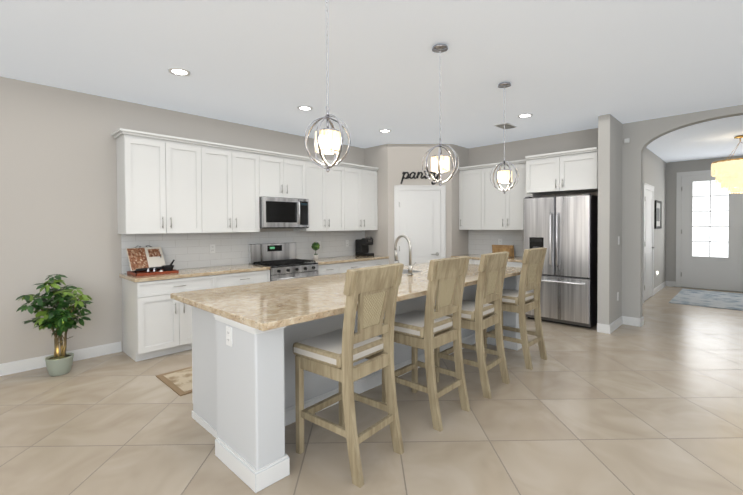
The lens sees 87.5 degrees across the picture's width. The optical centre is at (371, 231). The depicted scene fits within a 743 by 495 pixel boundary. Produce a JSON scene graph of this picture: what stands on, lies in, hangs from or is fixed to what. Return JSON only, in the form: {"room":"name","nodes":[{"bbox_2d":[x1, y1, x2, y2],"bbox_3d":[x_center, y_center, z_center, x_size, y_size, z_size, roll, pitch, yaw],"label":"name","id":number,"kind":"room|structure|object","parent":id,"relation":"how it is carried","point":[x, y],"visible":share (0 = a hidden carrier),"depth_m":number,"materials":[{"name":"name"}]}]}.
{"room":"kitchen","nodes":[
{"label":"kitchen","id":0,"kind":"room"},
{"bbox_2d":[0,286,742,494],"bbox_3d":[2.300,1.404,3.309,9.680,0.001,15.650,1,1,44],"label":"floor","id":1,"kind":"structure","parent":0,"point":[653,405],"depth_m":2.80,"materials":[{"name":"tile"}]},
{"bbox_2d":[16,274,92,375],"bbox_3d":[-3.120,0.925,3.850,0.658,0.989,0.612,1,1,44],"label":"potted plant","id":2,"kind":"object","parent":1,"relation":"on","point":[58,363],"visible":1,"depth_m":3.80,"materials":[{"name":"green plant"}]},
{"bbox_2d":[122,272,222,361],"bbox_3d":[-2.403,0.967,4.677,0.617,0.875,0.899,1,1,44],"label":"base cabinet","id":3,"kind":"object","parent":1,"relation":"on","point":[154,324],"depth_m":4.35,"materials":[{"name":"white wood"}]},
{"bbox_2d":[119,264,266,283],"bbox_3d":[-2.165,0.505,4.910,0.627,0.040,1.627,1,1,44],"label":"countertop","id":4,"kind":"structure","parent":3,"relation":"on","point":[218,267],"depth_m":4.76,"materials":[{"name":"beige stone"}]},
{"bbox_2d":[126,245,178,275],"bbox_3d":[-2.591,0.327,4.564,0.380,0.328,0.476,1,1,44],"label":"tray","id":5,"kind":"object","parent":4,"relation":"on","point":[145,261],"visible":1,"depth_m":4.56,"materials":[{"name":"brown wood"}]},
{"bbox_2d":[156,366,191,395],"bbox_3d":[-1.357,1.403,4.108,0.640,0.010,1.500,1,1,44],"label":"kitchen rug","id":6,"kind":"object","parent":1,"relation":"on","point":[179,382],"visible":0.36,"depth_m":3.67,"materials":[{"name":"beige fabric"}]},
{"bbox_2d":[223,268,269,286],"bbox_3d":[-1.886,0.957,5.208,0.617,0.875,0.822,1,1,44],"label":"base cabinet","id":7,"kind":"object","parent":1,"relation":"on","point":[260,275],"depth_m":5.03,"materials":[{"name":"white wood"}]},
{"bbox_2d":[249,242,317,280],"bbox_3d":[-1.279,0.782,5.750,0.706,1.205,0.792,1,1,44],"label":"range","id":8,"kind":"object","parent":1,"relation":"on","point":[281,261],"visible":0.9,"depth_m":5.72,"materials":[{"name":"silver metal"}]},
{"bbox_2d":[317,264,342,275],"bbox_3d":[-0.861,0.938,6.263,0.617,0.875,0.510,1,1,44],"label":"base cabinet","id":9,"kind":"object","parent":1,"relation":"on","point":[323,269],"depth_m":6.03,"materials":[{"name":"white wood"}]},
{"bbox_2d":[304,256,386,263],"bbox_3d":[-0.471,0.473,6.653,0.627,0.040,1.625,1,1,44],"label":"countertop","id":10,"kind":"structure","parent":9,"relation":"on","point":[322,259],"depth_m":6.58,"materials":[{"name":"beige stone"}]},
{"bbox_2d":[311,242,319,259],"bbox_3d":[-0.921,0.314,6.410,0.141,0.287,0.133,1,1,44],"label":"topiary","id":11,"kind":"object","parent":10,"relation":"on","point":[315,246],"visible":1,"depth_m":6.38,"materials":[{"name":"green plant"}]},
{"bbox_2d":[355,237,373,255],"bbox_3d":[-0.126,0.267,7.144,0.300,0.353,0.200,1,1,44],"label":"coffee maker","id":12,"kind":"object","parent":10,"relation":"on","point":[362,246],"visible":1,"depth_m":7.09,"materials":[{"name":"black plastic"}]},
{"bbox_2d":[174,275,521,492],"bbox_3d":[0.201,0.951,3.796,1.140,0.910,3.577,1,1,44],"label":"kitchen island","id":13,"kind":"object","parent":1,"relation":"on","point":[245,337],"depth_m":2.40,"materials":[{"name":"white paint"}]},
{"bbox_2d":[170,263,520,330],"bbox_3d":[0.186,0.487,3.801,1.370,0.062,3.585,1,1,44],"label":"island countertop","id":14,"kind":"structure","parent":13,"relation":"on","point":[270,306],"depth_m":2.84,"materials":[{"name":"beige stone"}]},
{"bbox_2d":[394,235,415,274],"bbox_3d":[0.360,0.239,4.102,0.244,0.418,0.134,1,1,44],"label":"faucet","id":15,"kind":"object","parent":14,"relation":"on","point":[410,266],"depth_m":4.03,"materials":[{"name":"silver metal"}]},
{"bbox_2d":[293,263,403,487],"bbox_3d":[-0.150,0.816,2.505,0.569,1.220,0.510,0,1,39],"label":"bar stool","id":16,"kind":"object","parent":1,"relation":"on","point":[335,355],"visible":1,"depth_m":2.39,"materials":[{"name":"brown wood"}]},
{"bbox_2d":[343,260,370,272],"bbox_3d":[-0.503,0.931,6.632,0.617,0.875,0.665,1,1,44],"label":"base cabinet","id":17,"kind":"object","parent":1,"relation":"on","point":[347,264],"depth_m":6.43,"materials":[{"name":"white wood"}]},
{"bbox_2d":[371,256,388,265],"bbox_3d":[-0.131,0.924,7.015,0.617,0.875,0.644,1,1,44],"label":"base cabinet","id":18,"kind":"object","parent":1,"relation":"on","point":[373,262],"depth_m":6.85,"materials":[{"name":"white wood"}]},
{"bbox_2d":[382,256,469,431],"bbox_3d":[0.428,0.805,3.099,0.582,1.220,0.512,1,1,44],"label":"bar stool","id":19,"kind":"object","parent":1,"relation":"on","point":[415,330],"visible":0.79,"depth_m":2.96,"materials":[{"name":"brown wood"}]},
{"bbox_2d":[434,251,509,398],"bbox_3d":[0.933,0.795,3.619,0.590,1.220,0.514,1,1,44],"label":"bar stool","id":20,"kind":"object","parent":1,"relation":"on","point":[480,314],"visible":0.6,"depth_m":3.46,"materials":[{"name":"brown wood"}]},
{"bbox_2d":[471,259,521,267],"bbox_3d":[2.293,0.918,6.672,0.965,0.875,0.618,1,1,44],"label":"base cabinet","id":21,"kind":"object","parent":1,"relation":"on","point":[473,261],"depth_m":6.29,"materials":[{"name":"white wood"}]},
{"bbox_2d":[451,255,522,262],"bbox_3d":[2.146,0.459,6.799,1.358,0.040,0.628,1,1,44],"label":"countertop","id":22,"kind":"structure","parent":21,"relation":"on","point":[517,258],"depth_m":6.67,"materials":[{"name":"beige stone"}]},
{"bbox_2d":[492,245,513,256],"bbox_3d":[2.305,0.334,6.835,0.400,0.200,0.096,1,1,44],"label":"cutting boards","id":23,"kind":"object","parent":22,"relation":"on","point":[503,248],"visible":0.77,"depth_m":6.78,"materials":[{"name":"brown wood"}]},
{"bbox_2d":[483,247,546,369],"bbox_3d":[1.565,0.783,4.269,0.569,1.220,0.510,1,1,44],"label":"bar stool","id":24,"kind":"object","parent":1,"relation":"on","point":[521,302],"visible":0.69,"depth_m":4.11,"materials":[{"name":"brown wood"}]},
{"bbox_2d":[524,193,597,327],"bbox_3d":[2.909,0.412,5.921,0.936,1.903,0.768,1,1,44],"label":"refrigerator","id":25,"kind":"object","parent":1,"relation":"on","point":[563,230],"visible":0.75,"depth_m":5.60,"materials":[{"name":"silver metal"}]},
{"bbox_2d":[669,289,742,310],"bbox_3d":[7.000,1.319,7.372,1.900,0.012,2.170,1,1,44],"label":"rug","id":26,"kind":"object","parent":1,"relation":"on","point":[716,299],"visible":1,"depth_m":7.51,"materials":[{"name":"fabric"}]},
{"bbox_2d":[0,76,742,363],"bbox_3d":[2.296,-0.069,3.147,9.720,2.950,15.690,1,1,44],"label":"wall","id":27,"kind":"structure","parent":0,"point":[58,184],"depth_m":4.51,"materials":[{"name":"paint"}]},
{"bbox_2d":[115,132,206,235],"bbox_3d":[-2.532,-0.533,4.723,0.347,1.105,0.895,1,1,44],"label":"upper cabinet","id":28,"kind":"object","parent":27,"relation":"attached to","point":[190,207],"depth_m":4.54,"materials":[{"name":"white wood"}]},
{"bbox_2d":[207,144,262,235],"bbox_3d":[-1.981,-0.544,5.289,0.347,1.105,0.925,1,1,44],"label":"upper cabinet","id":29,"kind":"object","parent":27,"relation":"attached to","point":[234,176],"depth_m":5.18,"materials":[{"name":"white wood"}]},
{"bbox_2d":[121,230,364,273],"bbox_3d":[-1.529,0.232,5.998,0.018,0.468,4.032,1,1,44],"label":"backsplash","id":30,"kind":"structure","parent":27,"relation":"attached to","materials":[{"name":"tile"}]},
{"bbox_2d":[263,152,306,198],"bbox_3d":[-1.424,-0.804,5.861,0.347,0.605,0.801,1,1,44],"label":"upper cabinet","id":31,"kind":"object","parent":27,"relation":"attached to","point":[283,176],"depth_m":5.75,"materials":[{"name":"white wood"}]},
{"bbox_2d":[259,196,308,228],"bbox_3d":[-1.372,-0.275,5.820,0.482,0.447,0.794,1,1,44],"label":"microwave","id":32,"kind":"object","parent":31,"relation":"attached to","point":[277,212],"visible":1,"depth_m":5.65,"materials":[{"name":"silver metal"}]},
{"bbox_2d":[287,160,346,231],"bbox_3d":[-0.865,-0.565,6.438,0.347,1.105,0.920,1,1,44],"label":"upper cabinet","id":33,"kind":"object","parent":27,"relation":"attached to","point":[326,191],"depth_m":6.33,"materials":[{"name":"white wood"}]},
{"bbox_2d":[0,281,675,375],"bbox_3d":[2.302,1.347,3.167,9.480,0.118,15.450,1,1,44],"label":"baseboard","id":34,"kind":"structure","parent":27,"relation":"attached to","point":[13,367],"depth_m":4.37,"materials":[{"name":"white wood"}]},
{"bbox_2d":[347,164,378,231],"bbox_3d":[-0.320,-0.576,6.999,0.347,1.105,0.884,1,1,44],"label":"upper cabinet","id":35,"kind":"object","parent":27,"relation":"attached to","point":[362,195],"depth_m":6.91,"materials":[{"name":"white wood"}]},
{"bbox_2d":[400,171,438,184],"bbox_3d":[0.879,-1.002,7.022,0.716,0.303,0.012,0,1,-2],"label":"sign","id":36,"kind":"object","parent":27,"relation":"attached to","point":[417,176],"visible":0.88,"depth_m":7.02,"materials":[{"name":"black metal"}]},
{"bbox_2d":[394,185,445,264],"bbox_3d":[0.880,0.259,7.036,0.669,2.195,0.684,1,1,44],"label":"pantry door","id":37,"kind":"structure","parent":27,"relation":"in","point":[420,217],"depth_m":7.03,"materials":[{"name":"white wood"}]},
{"bbox_2d":[459,167,478,230],"bbox_3d":[1.938,-0.587,7.177,0.515,1.103,0.348,1,1,44],"label":"upper cabinet","id":38,"kind":"object","parent":27,"relation":"attached to","point":[469,177],"depth_m":7.10,"materials":[{"name":"white wood"}]},
{"bbox_2d":[468,230,523,256],"bbox_3d":[2.357,0.200,7.014,1.357,0.468,0.018,1,1,44],"label":"backsplash","id":39,"kind":"structure","parent":27,"relation":"attached to","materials":[{"name":"tile"}]},
{"bbox_2d":[479,163,540,230],"bbox_3d":[2.385,-0.583,6.743,0.971,1.103,0.348,1,1,44],"label":"upper cabinet","id":40,"kind":"object","parent":27,"relation":"attached to","point":[490,214],"depth_m":6.68,"materials":[{"name":"white wood"}]},
{"bbox_2d":[523,151,597,194],"bbox_3d":[2.997,-0.866,5.955,1.000,0.518,0.618,1,1,44],"label":"upper cabinet","id":41,"kind":"object","parent":27,"relation":"attached to","point":[577,172],"depth_m":5.73,"materials":[{"name":"white wood"}]},
{"bbox_2d":[642,183,654,302],"bbox_3d":[5.447,0.206,7.585,0.074,2.245,1.090,1,1,44],"label":"hall door","id":42,"kind":"structure","parent":27,"relation":"in","point":[648,247],"depth_m":7.58,"materials":[{"name":"white wood"}]},
{"bbox_2d":[654,200,661,228],"bbox_3d":[6.195,-0.366,8.381,0.030,0.600,0.700,1,1,44],"label":"picture frame","id":43,"kind":"object","parent":27,"relation":"attached to","point":[658,216],"visible":1,"depth_m":8.34,"materials":[{"name":"black wood"}]},
{"bbox_2d":[676,170,742,291],"bbox_3d":[7.962,-0.039,8.349,2.220,2.690,0.087,1,1,44],"label":"front door","id":44,"kind":"structure","parent":27,"relation":"in","point":[709,232],"depth_m":8.75,"materials":[{"name":"white wood"}]},
{"bbox_2d":[0,0,742,162],"bbox_3d":[2.287,-1.546,3.267,9.680,0.001,15.650,1,1,44],"label":"ceiling","id":45,"kind":"structure","parent":0,"point":[563,66],"depth_m":3.52,"materials":[{"name":"paint"}]},
{"bbox_2d":[168,67,190,75],"bbox_3d":[-1.839,-1.530,3.713,0.193,0.008,0.193,0,1,-1],"label":"recessed light","id":46,"kind":"object","parent":45,"relation":"in","point":[178,71],"depth_m":3.71,"materials":[{"name":"white"}]},
{"bbox_2d":[297,106,312,110],"bbox_3d":[-0.837,-1.551,4.873,0.193,0.008,0.193,0,1,-1],"label":"recessed light","id":47,"kind":"object","parent":45,"relation":"in","point":[304,108],"depth_m":4.87,"materials":[{"name":"white"}]},
{"bbox_2d":[304,0,350,171],"bbox_3d":[-0.267,-0.942,2.351,0.323,1.158,0.282,1,1,44],"label":"pendant light","id":48,"kind":"object","parent":45,"relation":"hanging from","point":[327,138],"visible":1,"depth_m":2.32,"materials":[{"name":"silver metal"}]},
{"bbox_2d":[379,129,390,132],"bbox_3d":[0.214,-1.573,6.055,0.193,0.008,0.193,0,1,-1],"label":"recessed light","id":49,"kind":"object","parent":45,"relation":"in","point":[383,130],"depth_m":6.03,"materials":[{"name":"white"}]},
{"bbox_2d":[422,44,458,185],"bbox_3d":[0.569,-0.958,3.211,0.324,1.158,0.286,1,1,44],"label":"pendant light","id":50,"kind":"object","parent":45,"relation":"hanging from","point":[439,163],"visible":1,"depth_m":3.19,"materials":[{"name":"silver metal"}]},
{"bbox_2d":[490,82,518,193],"bbox_3d":[1.391,-0.974,4.057,0.301,1.158,0.275,1,1,44],"label":"pendant light","id":51,"kind":"object","parent":45,"relation":"hanging from","point":[504,175],"visible":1,"depth_m":4.04,"materials":[{"name":"silver metal"}]},
{"bbox_2d":[494,122,516,128],"bbox_3d":[2.000,-1.572,5.783,0.200,0.016,0.340,1,1,44],"label":"ceiling vent","id":52,"kind":"object","parent":45,"relation":"in","point":[507,126],"visible":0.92,"depth_m":5.76,"materials":[{"name":"white metal"}]},
{"bbox_2d":[517,113,532,117],"bbox_3d":[2.078,-1.569,5.247,0.193,0.008,0.193,0,1,-1],"label":"recessed light","id":53,"kind":"object","parent":45,"relation":"in","point":[526,115],"depth_m":5.24,"materials":[{"name":"white"}]},
{"bbox_2d":[711,135,742,193],"bbox_3d":[6.177,-1.129,6.501,0.736,0.960,0.735,1,1,44],"label":"chandelier","id":54,"kind":"object","parent":45,"relation":"hanging from","point":[728,174],"visible":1,"depth_m":6.42,"materials":[{"name":"beige glass"}]}
]}

